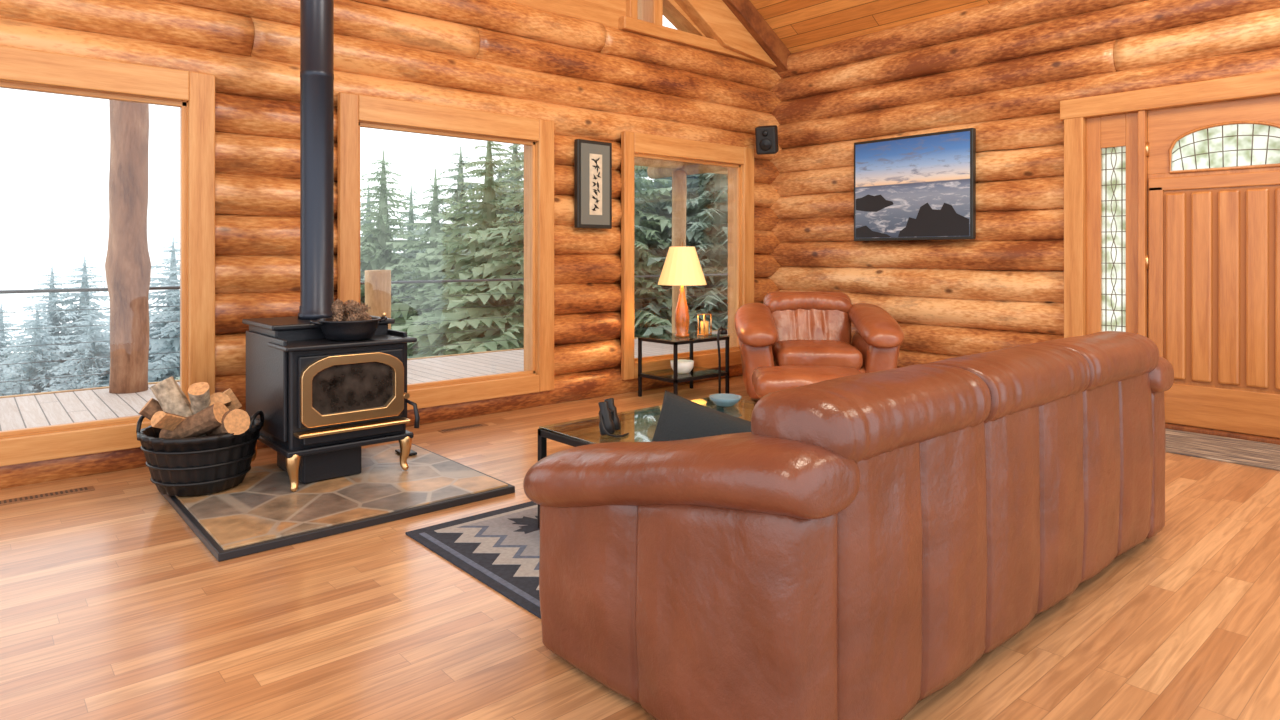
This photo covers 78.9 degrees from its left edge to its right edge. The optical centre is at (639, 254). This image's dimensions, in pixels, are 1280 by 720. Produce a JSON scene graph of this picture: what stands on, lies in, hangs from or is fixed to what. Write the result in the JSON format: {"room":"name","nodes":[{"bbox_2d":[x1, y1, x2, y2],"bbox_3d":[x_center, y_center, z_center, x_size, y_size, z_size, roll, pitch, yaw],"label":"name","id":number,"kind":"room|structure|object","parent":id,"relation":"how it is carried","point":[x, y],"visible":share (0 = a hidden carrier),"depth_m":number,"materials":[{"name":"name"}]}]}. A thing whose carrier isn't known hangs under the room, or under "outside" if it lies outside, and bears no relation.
{"room":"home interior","nodes":[
{"label":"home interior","id":0,"kind":"room"},
{"bbox_2d":[0,375,1279,719],"bbox_3d":[0.272,1.260,2.317,9.860,0.120,7.530,0,0,-41],"label":"floor","id":1,"kind":"structure","parent":0,"point":[112,607],"depth_m":2.51,"materials":[{"name":"brown wood"}]},
{"bbox_2d":[0,486,94,505],"bbox_3d":[-2.973,1.196,3.856,0.440,0.007,0.080,0,0,-41],"label":"floor vent","id":2,"kind":"object","parent":1,"relation":"in","point":[89,488],"visible":1,"depth_m":3.87,"materials":[{"name":"brown metal"}]},
{"bbox_2d":[160,443,514,561],"bbox_3d":[-1.549,1.179,3.952,1.350,0.042,1.250,0,0,-41],"label":"hearth pad","id":3,"kind":"object","parent":1,"relation":"on","point":[261,513],"visible":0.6,"depth_m":3.67,"materials":[{"name":"grey"}]},
{"bbox_2d":[136,376,263,495],"bbox_3d":[-2.184,0.876,3.881,0.547,0.560,0.547,0,0,41],"label":"basket","id":4,"kind":"object","parent":3,"relation":"on","point":[206,445],"visible":1,"depth_m":3.74,"materials":[{"name":"black wicker"}]},
{"bbox_2d":[242,312,419,491],"bbox_3d":[-1.701,0.741,4.248,0.670,0.831,0.864,0,0,-41],"label":"wood stove","id":5,"kind":"object","parent":3,"relation":"on","point":[321,400],"visible":0.89,"depth_m":3.98,"materials":[{"name":"black metal"}]},
{"bbox_2d":[298,0,333,319],"bbox_3d":[-1.820,-2.358,4.386,0.200,5.430,0.200,0,0,-41],"label":"pipe","id":6,"kind":"object","parent":5,"relation":"on","point":[316,16],"visible":0.87,"depth_m":4.31,"materials":[{"name":"grey metal"}]},
{"bbox_2d":[310,299,386,340],"bbox_3d":[-1.529,0.337,4.096,0.316,0.214,0.324,0,0,5],"label":"pot","id":7,"kind":"object","parent":5,"relation":"on","point":[357,325],"visible":1,"depth_m":4.02,"materials":[{"name":"black metal"}]},
{"bbox_2d":[395,449,416,455],"bbox_3d":[-1.431,0.867,4.621,0.081,0.576,0.375,0,0,-37],"label":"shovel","id":8,"kind":"object","parent":3,"relation":"on","point":[412,452],"visible":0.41,"depth_m":4.51,"materials":[{"name":"black metal"}]},
{"bbox_2d":[0,0,782,488],"bbox_3d":[-1.942,-0.371,5.276,9.220,3.223,0.277,0,0,-41],"label":"logs","id":9,"kind":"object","parent":1,"relation":"on","point":[596,81],"visible":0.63,"depth_m":5.49,"materials":[{"name":"brown wood"}]},
{"bbox_2d":[0,419,150,438],"bbox_3d":[-3.284,0.944,4.050,1.606,0.032,0.180,0,0,-41],"label":"sill","id":10,"kind":"structure","parent":9,"relation":"attached to","point":[147,419],"depth_m":4.15,"materials":[{"name":"brown wood"}]},
{"bbox_2d":[0,45,188,436],"bbox_3d":[-3.261,-0.055,4.046,1.636,2.010,0.215,0,0,-41],"label":"window","id":11,"kind":"structure","parent":10,"relation":"on","point":[22,65],"depth_m":4.26,"materials":[{"name":"brown wood"}]},
{"bbox_2d":[0,71,214,466],"bbox_3d":[-3.167,0.005,4.019,1.741,2.130,0.050,0,0,-41],"label":"window frame","id":12,"kind":"structure","parent":9,"relation":"attached to","point":[201,103],"depth_m":4.50,"materials":[{"name":"brown wood"}]},
{"bbox_2d":[338,92,553,409],"bbox_3d":[-1.329,0.005,5.626,1.689,2.130,0.050,0,0,-41],"label":"window frame","id":13,"kind":"structure","parent":9,"relation":"attached to","point":[545,145],"depth_m":5.71,"materials":[{"name":"brown wood"}]},
{"bbox_2d":[359,95,538,387],"bbox_3d":[-1.378,-0.055,5.692,1.451,2.010,0.215,0,0,-41],"label":"window","id":14,"kind":"structure","parent":9,"relation":"attached to","point":[372,109],"depth_m":5.79,"materials":[{"name":"brown wood"}]},
{"bbox_2d":[407,373,535,389],"bbox_3d":[-1.401,0.944,5.695,1.421,0.032,0.180,0,0,-41],"label":"sill","id":15,"kind":"structure","parent":9,"relation":"attached to","point":[534,373],"depth_m":5.71,"materials":[{"name":"brown wood"}]},
{"bbox_2d":[506,0,625,28],"bbox_3d":[-2.792,-3.814,4.599,7.050,3.728,0.200,0,0,-41],"label":"gable boards","id":16,"kind":"object","parent":9,"relation":"on","point":[608,13],"visible":0.5,"depth_m":6.53,"materials":[{"name":"brown wood"}]},
{"bbox_2d":[626,0,637,18],"bbox_3d":[-0.137,-2.500,6.880,0.090,1.000,0.260,0,0,-41],"label":"post","id":17,"kind":"object","parent":16,"relation":"attached to","point":[631,5],"visible":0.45,"depth_m":6.78,"materials":[{"name":"brown wood"}]},
{"bbox_2d":[574,139,611,228],"bbox_3d":[-0.381,-0.580,6.420,0.357,0.720,0.061,0,0,-41],"label":"frame","id":18,"kind":"object","parent":9,"relation":"attached to","point":[592,159],"visible":1,"depth_m":6.38,"materials":[{"name":"black"}]},
{"bbox_2d":[634,349,739,362],"bbox_3d":[0.408,0.944,7.277,1.426,0.032,0.180,0,0,-41],"label":"sill","id":19,"kind":"structure","parent":9,"relation":"attached to","point":[735,349],"depth_m":7.16,"materials":[{"name":"brown wood"}]},
{"bbox_2d":[621,131,753,379],"bbox_3d":[0.488,0.005,7.214,1.690,2.130,0.050,0,0,-41],"label":"window frame","id":20,"kind":"structure","parent":9,"relation":"attached to","point":[627,138],"depth_m":6.70,"materials":[{"name":"brown wood"}]},
{"bbox_2d":[619,16,756,62],"bbox_3d":[0.573,-2.005,7.488,2.120,0.110,0.280,0,0,-41],"label":"sill","id":21,"kind":"structure","parent":9,"relation":"on","point":[626,23],"depth_m":7.09,"materials":[{"name":"brown wood"}]},
{"bbox_2d":[638,0,662,25],"bbox_3d":[0.081,-2.350,7.071,0.110,0.700,0.260,0,0,-41],"label":"post","id":22,"kind":"object","parent":21,"relation":"on","point":[651,11],"depth_m":6.99,"materials":[{"name":"brown wood"}]},
{"bbox_2d":[634,132,743,360],"bbox_3d":[0.431,-0.055,7.274,1.456,2.010,0.215,0,0,-41],"label":"window","id":23,"kind":"structure","parent":9,"relation":"attached to","point":[643,143],"depth_m":7.56,"materials":[{"name":"brown wood"}]},
{"bbox_2d":[755,125,778,154],"bbox_3d":[1.242,-1.134,7.700,0.240,0.289,0.270,0,0,21],"label":"wall speaker","id":24,"kind":"object","parent":9,"relation":"attached to","point":[766,136],"visible":1,"depth_m":7.59,"materials":[{"name":"black plastic"}]},
{"bbox_2d":[438,423,488,432],"bbox_3d":[-1.222,1.196,5.387,0.350,0.007,0.080,0,0,-41],"label":"floor vent","id":25,"kind":"object","parent":1,"relation":"in","point":[481,424],"visible":1,"depth_m":5.38,"materials":[{"name":"brown metal"}]},
{"bbox_2d":[405,501,540,618],"bbox_3d":[0.174,1.194,3.592,2.110,0.013,1.180,0,0,-41],"label":"area rug","id":26,"kind":"object","parent":1,"relation":"on","point":[500,548],"visible":0.23,"depth_m":3.17,"materials":[{"name":"fabric"}]},
{"bbox_2d":[538,397,755,528],"bbox_3d":[0.217,0.966,3.504,1.160,0.442,0.690,0,0,-41],"label":"coffee table","id":27,"kind":"object","parent":26,"relation":"on","point":[641,426],"visible":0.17,"depth_m":3.38,"materials":[{"name":"clear glass"}]},
{"bbox_2d":[598,398,628,437],"bbox_3d":[-0.116,0.678,3.247,0.127,0.142,0.178,0,0,-18],"label":"binoculars","id":28,"kind":"object","parent":27,"relation":"on","point":[609,422],"visible":1,"depth_m":3.22,"materials":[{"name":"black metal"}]},
{"bbox_2d":[709,393,741,406],"bbox_3d":[0.421,0.722,3.848,0.164,0.045,0.164,0,0,-41],"label":"glass bowl","id":29,"kind":"object","parent":27,"relation":"on","point":[721,399],"visible":1,"depth_m":3.81,"materials":[{"name":"blue glass"}]},
{"bbox_2d":[637,333,728,396],"bbox_3d":[0.375,0.945,6.637,0.650,0.510,0.470,0,0,-41],"label":"side table","id":30,"kind":"object","parent":1,"relation":"on","point":[670,375],"visible":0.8,"depth_m":6.56,"materials":[{"name":"black metal"}]},
{"bbox_2d":[670,359,693,373],"bbox_3d":[0.357,0.946,6.581,0.200,0.100,0.200,0,0,-41],"label":"dish","id":31,"kind":"object","parent":30,"relation":"on","point":[685,366],"visible":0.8,"depth_m":6.51,"materials":[{"name":"white ceramic"}]},
{"bbox_2d":[658,242,706,336],"bbox_3d":[0.357,0.290,6.581,0.410,0.800,0.410,0,0,-41],"label":"table lamp","id":32,"kind":"object","parent":30,"relation":"on","point":[682,267],"visible":1,"depth_m":6.47,"materials":[{"name":"ceramic"}]},
{"bbox_2d":[642,367,723,378],"bbox_3d":[0.375,1.001,6.637,0.620,0.008,0.440,0,0,-41],"label":"shelf","id":33,"kind":"object","parent":30,"relation":"attached to","point":[696,372],"depth_m":6.54,"materials":[{"name":"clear glass"}]},
{"bbox_2d":[697,313,711,335],"bbox_3d":[0.556,0.599,6.702,0.096,0.183,0.096,0,0,-41],"label":"candle lantern","id":34,"kind":"object","parent":30,"relation":"on","point":[704,324],"visible":1,"depth_m":6.68,"materials":[{"name":"gold metal"}]},
{"bbox_2d":[701,321,708,333],"bbox_3d":[0.556,0.625,6.702,0.070,0.111,0.070,0,0,-41],"label":"candle","id":35,"kind":"object","parent":34,"relation":"on","point":[704,324],"depth_m":6.67,"materials":[{"name":"orange wax"}]},
{"bbox_2d":[717,326,727,393],"bbox_3d":[0.668,0.895,6.428,0.177,0.610,0.150,0,0,-41],"label":"gooseneck stand","id":36,"kind":"object","parent":1,"relation":"on","point":[721,330],"visible":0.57,"depth_m":6.41,"materials":[{"name":"black metal"}]},
{"bbox_2d":[752,366,862,398],"bbox_3d":[1.177,0.989,5.370,0.792,0.423,0.550,0,0,5],"label":"leather ottoman","id":37,"kind":"object","parent":1,"relation":"on","point":[766,380],"visible":0.45,"depth_m":5.17,"materials":[{"name":"brown leather"}]},
{"bbox_2d":[735,291,903,398],"bbox_3d":[1.462,0.765,6.567,1.324,0.870,1.061,0,0,5],"label":"leather armchair","id":38,"kind":"object","parent":1,"relation":"on","point":[790,328],"visible":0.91,"depth_m":6.29,"materials":[{"name":"brown leather"}]},
{"bbox_2d":[765,293,851,312],"bbox_3d":[1.492,0.432,6.919,0.760,0.185,0.252,0,0,5],"label":"cushion","id":39,"kind":"object","parent":38,"relation":"on","point":[776,302],"depth_m":6.82,"materials":[{"name":"leather"}]},
{"bbox_2d":[772,340,862,369],"bbox_3d":[1.449,0.819,6.416,0.667,0.223,0.671,0,0,5],"label":"seat cushion","id":40,"kind":"object","parent":38,"relation":"on","point":[839,353],"depth_m":6.11,"materials":[{"name":"leather"}]},
{"bbox_2d":[523,331,1173,719],"bbox_3d":[0.958,0.758,2.855,2.704,0.884,1.070,0,0,-41],"label":"leather sofa","id":41,"kind":"object","parent":1,"relation":"on","point":[852,553],"visible":1,"depth_m":1.99,"materials":[{"name":"brown leather"}]},
{"bbox_2d":[652,390,750,441],"bbox_3d":[0.228,0.660,2.504,0.575,0.378,0.170,0,0,44],"label":"throw pillow","id":42,"kind":"object","parent":41,"relation":"on","point":[680,418],"visible":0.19,"depth_m":2.55,"materials":[{"name":"black fabric"}]},
{"bbox_2d":[768,0,1279,367],"bbox_3d":[3.852,-0.369,5.426,0.277,3.461,7.500,0,0,-41],"label":"logs","id":43,"kind":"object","parent":1,"relation":"on","point":[1003,70],"visible":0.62,"depth_m":6.44,"materials":[{"name":"brown wood"}]},
{"bbox_2d":[854,128,975,240],"bbox_3d":[2.387,-0.590,6.855,0.062,0.920,1.137,0,0,-41],"label":"picture","id":44,"kind":"object","parent":43,"relation":"attached to","point":[921,186],"visible":1,"depth_m":6.78,"materials":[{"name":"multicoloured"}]},
{"bbox_2d":[1060,70,1279,390],"bbox_3d":[3.775,0.015,5.326,0.125,2.370,1.650,0,0,-41],"label":"door","id":45,"kind":"structure","parent":43,"relation":"attached to","point":[1112,109],"depth_m":5.60,"materials":[{"name":"brown wood"}]},
{"bbox_2d":[1105,148,1106,330],"bbox_3d":[3.440,-0.100,5.743,0.008,1.400,0.006,0,0,-41],"label":"came","id":46,"kind":"object","parent":45,"relation":"attached to","point":[1105,148],"visible":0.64,"depth_m":5.74,"materials":[{"name":"brown"}]},
{"bbox_2d":[1111,147,1116,330],"bbox_3d":[3.473,-0.104,5.703,0.006,1.390,0.041,0,0,-41],"label":"wavy came","id":47,"kind":"object","parent":45,"relation":"attached to","point":[1113,147],"visible":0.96,"depth_m":5.70,"materials":[{"name":"brown"}]},
{"bbox_2d":[1111,147,1116,330],"bbox_3d":[3.473,-0.104,5.703,0.006,1.390,0.041,0,0,-41],"label":"wavy came","id":48,"kind":"object","parent":45,"relation":"attached to","point":[1114,147],"visible":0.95,"depth_m":5.70,"materials":[{"name":"brown"}]},
{"bbox_2d":[1121,146,1122,331],"bbox_3d":[3.509,-0.100,5.664,0.008,1.400,0.006,0,0,-41],"label":"came","id":49,"kind":"object","parent":45,"relation":"attached to","point":[1121,146],"visible":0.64,"depth_m":5.66,"materials":[{"name":"brown"}]},
{"bbox_2d":[1166,193,1185,379],"bbox_3d":[3.708,0.215,5.387,0.030,1.290,0.118,0,0,-41],"label":"panel board","id":50,"kind":"object","parent":45,"relation":"attached to","point":[1175,202],"visible":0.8,"depth_m":5.37,"materials":[{"name":"brown wood"}]},
{"bbox_2d":[1191,191,1211,382],"bbox_3d":[3.807,0.215,5.274,0.030,1.290,0.118,0,0,-41],"label":"panel board","id":51,"kind":"object","parent":45,"relation":"attached to","point":[1201,202],"visible":1,"depth_m":5.26,"materials":[{"name":"brown wood"}]},
{"bbox_2d":[1148,95,1279,173],"bbox_3d":[3.936,-0.798,5.188,0.045,0.447,0.946,0,0,-41],"label":"slab","id":52,"kind":"object","parent":45,"relation":"attached to","point":[1164,125],"visible":1,"depth_m":5.33,"materials":[{"name":"brown wood"}]},
{"bbox_2d":[1179,140,1183,169],"bbox_3d":[3.750,-0.698,5.392,0.007,0.247,0.038,0,0,-41],"label":"came","id":53,"kind":"object","parent":52,"relation":"attached to","point":[1179,140],"visible":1,"depth_m":5.39,"materials":[{"name":"brown"}]},
{"bbox_2d":[1192,133,1196,168],"bbox_3d":[3.802,-0.713,5.333,0.007,0.276,0.029,0,0,-41],"label":"came","id":54,"kind":"object","parent":52,"relation":"attached to","point":[1192,133],"visible":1,"depth_m":5.33,"materials":[{"name":"brown"}]},
{"bbox_2d":[1207,129,1209,167],"bbox_3d":[3.854,-0.721,5.273,0.007,0.292,0.020,0,0,-41],"label":"came","id":55,"kind":"object","parent":52,"relation":"attached to","point":[1207,129],"visible":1,"depth_m":5.27,"materials":[{"name":"brown"}]},
{"bbox_2d":[1222,126,1223,166],"bbox_3d":[3.906,-0.725,5.214,0.007,0.299,0.011,0,0,-41],"label":"came","id":56,"kind":"object","parent":52,"relation":"attached to","point":[1222,126],"visible":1,"depth_m":5.21,"materials":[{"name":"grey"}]},
{"bbox_2d":[1168,121,1279,173],"bbox_3d":[3.915,-0.725,5.169,0.019,0.322,0.692,0,0,-41],"label":"fan bead","id":57,"kind":"object","parent":52,"relation":"attached to","point":[1231,122],"visible":1,"depth_m":5.20},
{"bbox_2d":[1172,135,1279,153],"bbox_3d":[3.932,-0.750,5.184,0.006,0.090,0.661,0,0,-41],"label":"arc","id":58,"kind":"object","parent":57,"relation":"attached to","point":[1234,135],"visible":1,"depth_m":5.21,"materials":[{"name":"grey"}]},
{"bbox_2d":[1172,149,1279,161],"bbox_3d":[3.932,-0.672,5.184,0.006,0.053,0.660,0,0,-41],"label":"arc","id":59,"kind":"object","parent":57,"relation":"attached to","point":[1240,149],"visible":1,"depth_m":5.19,"materials":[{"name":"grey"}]},
{"bbox_2d":[1236,124,1237,165],"bbox_3d":[3.958,-0.725,5.154,0.007,0.299,0.011,0,0,-41],"label":"came","id":60,"kind":"object","parent":52,"relation":"attached to","point":[1237,124],"visible":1,"depth_m":5.15,"materials":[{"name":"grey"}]},
{"bbox_2d":[1251,124,1253,164],"bbox_3d":[4.010,-0.721,5.095,0.007,0.292,0.020,0,0,-41],"label":"came","id":61,"kind":"object","parent":52,"relation":"attached to","point":[1253,124],"visible":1,"depth_m":5.09,"materials":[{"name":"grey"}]},
{"bbox_2d":[1265,126,1269,163],"bbox_3d":[4.061,-0.713,5.036,0.007,0.276,0.029,0,0,-41],"label":"came","id":62,"kind":"object","parent":52,"relation":"attached to","point":[1269,126],"visible":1,"depth_m":5.03,"materials":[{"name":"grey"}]},
{"bbox_2d":[1148,167,1279,438],"bbox_3d":[3.936,0.302,5.188,0.045,1.755,0.946,0,0,-41],"label":"slab","id":63,"kind":"object","parent":45,"relation":"attached to","point":[1158,175],"visible":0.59,"depth_m":5.25,"materials":[{"name":"brown wood"}]},
{"bbox_2d":[1149,187,1163,356],"bbox_3d":[3.636,0.260,5.482,0.022,1.480,0.088,0,0,-41],"label":"panel frame","id":64,"kind":"object","parent":63,"relation":"attached to","point":[1155,196],"visible":0.56,"depth_m":5.47,"materials":[{"name":"brown wood"}]},
{"bbox_2d":[1149,170,1279,190],"bbox_3d":[3.912,-0.495,5.167,0.022,0.090,0.926,0,0,-41],"label":"rail","id":65,"kind":"object","parent":63,"relation":"attached to","point":[1262,178],"visible":1,"depth_m":5.21,"materials":[{"name":"brown wood"}]},
{"bbox_2d":[1164,383,1279,437],"bbox_3d":[3.912,1.030,5.167,0.022,0.280,0.926,0,0,-41],"label":"rail","id":66,"kind":"object","parent":63,"relation":"attached to","point":[1232,410],"visible":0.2,"depth_m":5.18,"materials":[{"name":"brown wood"}]},
{"bbox_2d":[1171,124,1279,170],"bbox_3d":[3.938,-0.730,5.189,0.010,0.320,0.670,0,0,-41],"label":"fan glass","id":67,"kind":"object","parent":45,"relation":"in","point":[1244,142],"depth_m":5.19,"materials":[{"name":"glass"}]},
{"bbox_2d":[1218,190,1239,384],"bbox_3d":[3.905,0.215,5.161,0.030,1.290,0.118,0,0,-41],"label":"panel board","id":68,"kind":"object","parent":45,"relation":"attached to","point":[1228,200],"visible":1,"depth_m":5.15,"materials":[{"name":"brown wood"}]},
{"bbox_2d":[1246,188,1268,387],"bbox_3d":[4.004,0.215,5.048,0.030,1.290,0.118,0,0,-41],"label":"panel board","id":69,"kind":"object","parent":45,"relation":"attached to","point":[1257,200],"visible":1,"depth_m":5.03,"materials":[{"name":"brown wood"}]},
{"bbox_2d":[1275,188,1279,389],"bbox_3d":[4.103,0.215,4.935,0.030,1.290,0.118,0,0,-41],"label":"panel board","id":70,"kind":"object","parent":45,"relation":"attached to","point":[1277,190],"visible":1,"depth_m":4.96,"materials":[{"name":"brown wood"}]},
{"bbox_2d":[1064,95,1276,337],"bbox_3d":[3.866,0.020,5.415,0.370,2.360,1.584,0,0,-41],"label":"door frame","id":71,"kind":"structure","parent":43,"relation":"attached to","point":[1074,128],"depth_m":5.83,"materials":[{"name":"brown wood"}]},
{"bbox_2d":[1165,428,1279,470],"bbox_3d":[3.613,1.194,4.786,0.700,0.012,1.750,0,0,-41],"label":"mat","id":72,"kind":"object","parent":1,"relation":"on","point":[1218,448],"visible":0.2,"depth_m":4.75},
{"bbox_2d":[1165,423,1279,444],"bbox_3d":[3.851,1.188,5.379,0.320,0.025,1.470,0,0,-41],"label":"threshold","id":73,"kind":"object","parent":1,"relation":"on","point":[1167,425],"visible":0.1,"depth_m":5.15,"materials":[{"name":"brown wood"}]},
{"bbox_2d":[1138,110,1148,337],"bbox_3d":[3.629,0.087,5.572,0.200,2.225,0.057,0,0,-41],"label":"mullion","id":74,"kind":"object","parent":73,"relation":"on","point":[1142,114],"depth_m":5.51,"materials":[{"name":"brown wood"}]},
{"bbox_2d":[663,0,705,36],"bbox_3d":[0.709,-2.644,7.660,2.250,1.395,0.200,0,0,-41],"label":"boards","id":75,"kind":"object","parent":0,"point":[672,11],"depth_m":7.33,"materials":[{"name":"brown wood"}]},
{"bbox_2d":[674,0,776,67],"bbox_3d":[-0.261,-3.226,6.599,4.295,2.601,0.160,0,0,-41],"label":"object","id":76,"kind":"object","parent":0,"point":[713,18],"depth_m":7.43,"materials":[{"name":"brown wood"}]},
{"bbox_2d":[750,0,1000,52],"bbox_3d":[1.770,-3.785,3.673,6.300,4.026,7.600,0,0,-41],"label":"boards","id":77,"kind":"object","parent":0,"point":[801,25],"visible":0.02,"depth_m":7.27,"materials":[{"name":"brown wood"}]},
{"bbox_2d":[722,0,790,72],"bbox_3d":[-0.482,-3.578,6.340,5.220,3.449,0.220,0,0,-41],"label":"rafter","id":78,"kind":"object","parent":77,"relation":"attached to","point":[745,11],"visible":0.76,"depth_m":7.68,"materials":[{"name":"brown wood"}]},
{"label":"outside","id":79,"kind":"structure","parent":0,"visible":0},
{"bbox_3d":[-42.616,9.950,48.749,120.000,10.500,110.500,0,0,-41],"label":"hillside","id":80,"kind":"object","parent":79,"visible":0},
{"bbox_2d":[0,141,727,395],"bbox_3d":[-9.447,2.768,23.061,34.199,17.135,31.583,0,0,-21],"label":"conifer forest","id":81,"kind":"object","parent":80,"relation":"on","point":[492,248],"visible":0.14,"depth_m":16.22,"materials":[{"name":"green plant"}]},
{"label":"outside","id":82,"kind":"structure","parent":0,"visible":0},
{"bbox_2d":[0,329,727,430],"bbox_3d":[-2.781,1.395,6.979,17.000,0.310,3.510,0,0,-41],"label":"deck","id":83,"kind":"object","parent":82,"point":[20,411],"visible":0.02,"depth_m":7.00,"materials":[{"name":"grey wood"}]},
{"bbox_2d":[105,100,150,393],"bbox_3d":[-4.704,-0.925,7.151,0.352,4.354,0.357,0,0,-41],"label":"log post","id":84,"kind":"object","parent":83,"relation":"on","point":[127,263],"depth_m":7.03,"materials":[{"name":"brown wood"}]},
{"bbox_2d":[0,273,727,382],"bbox_3d":[-3.881,0.775,8.162,16.900,0.950,0.060,0,0,-41],"label":"railing","id":85,"kind":"object","parent":83,"relation":"on","point":[639,276],"visible":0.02,"depth_m":7.59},
{"bbox_2d":[365,270,390,328],"bbox_3d":[-2.930,0.709,8.702,0.286,1.083,0.290,0,0,-41],"label":"newel post","id":86,"kind":"object","parent":83,"relation":"on","point":[377,282],"visible":0.42,"depth_m":8.58,"materials":[{"name":"brown wood"}]},
{"bbox_2d":[672,170,686,333],"bbox_3d":[0.592,-0.010,11.781,0.230,2.522,0.226,0,0,-41],"label":"porch post","id":87,"kind":"object","parent":83,"relation":"on","point":[679,182],"depth_m":11.69,"materials":[{"name":"brown wood"}]},
{"bbox_2d":[634,157,727,174],"bbox_3d":[0.931,-1.400,12.078,4.700,0.214,0.220,0,0,-41],"label":"porch roof","id":88,"kind":"object","parent":83,"relation":"on","point":[646,162],"visible":0.02,"depth_m":11.42,"materials":[{"name":"brown wood"}]},
{"bbox_2d":[647,163,727,178],"bbox_3d":[1.411,-1.320,10.996,0.220,0.214,3.700,0,0,-41],"label":"log beam","id":89,"kind":"structure","parent":88,"relation":"attached to","point":[689,168],"depth_m":11.65,"materials":[{"name":"brown wood"}]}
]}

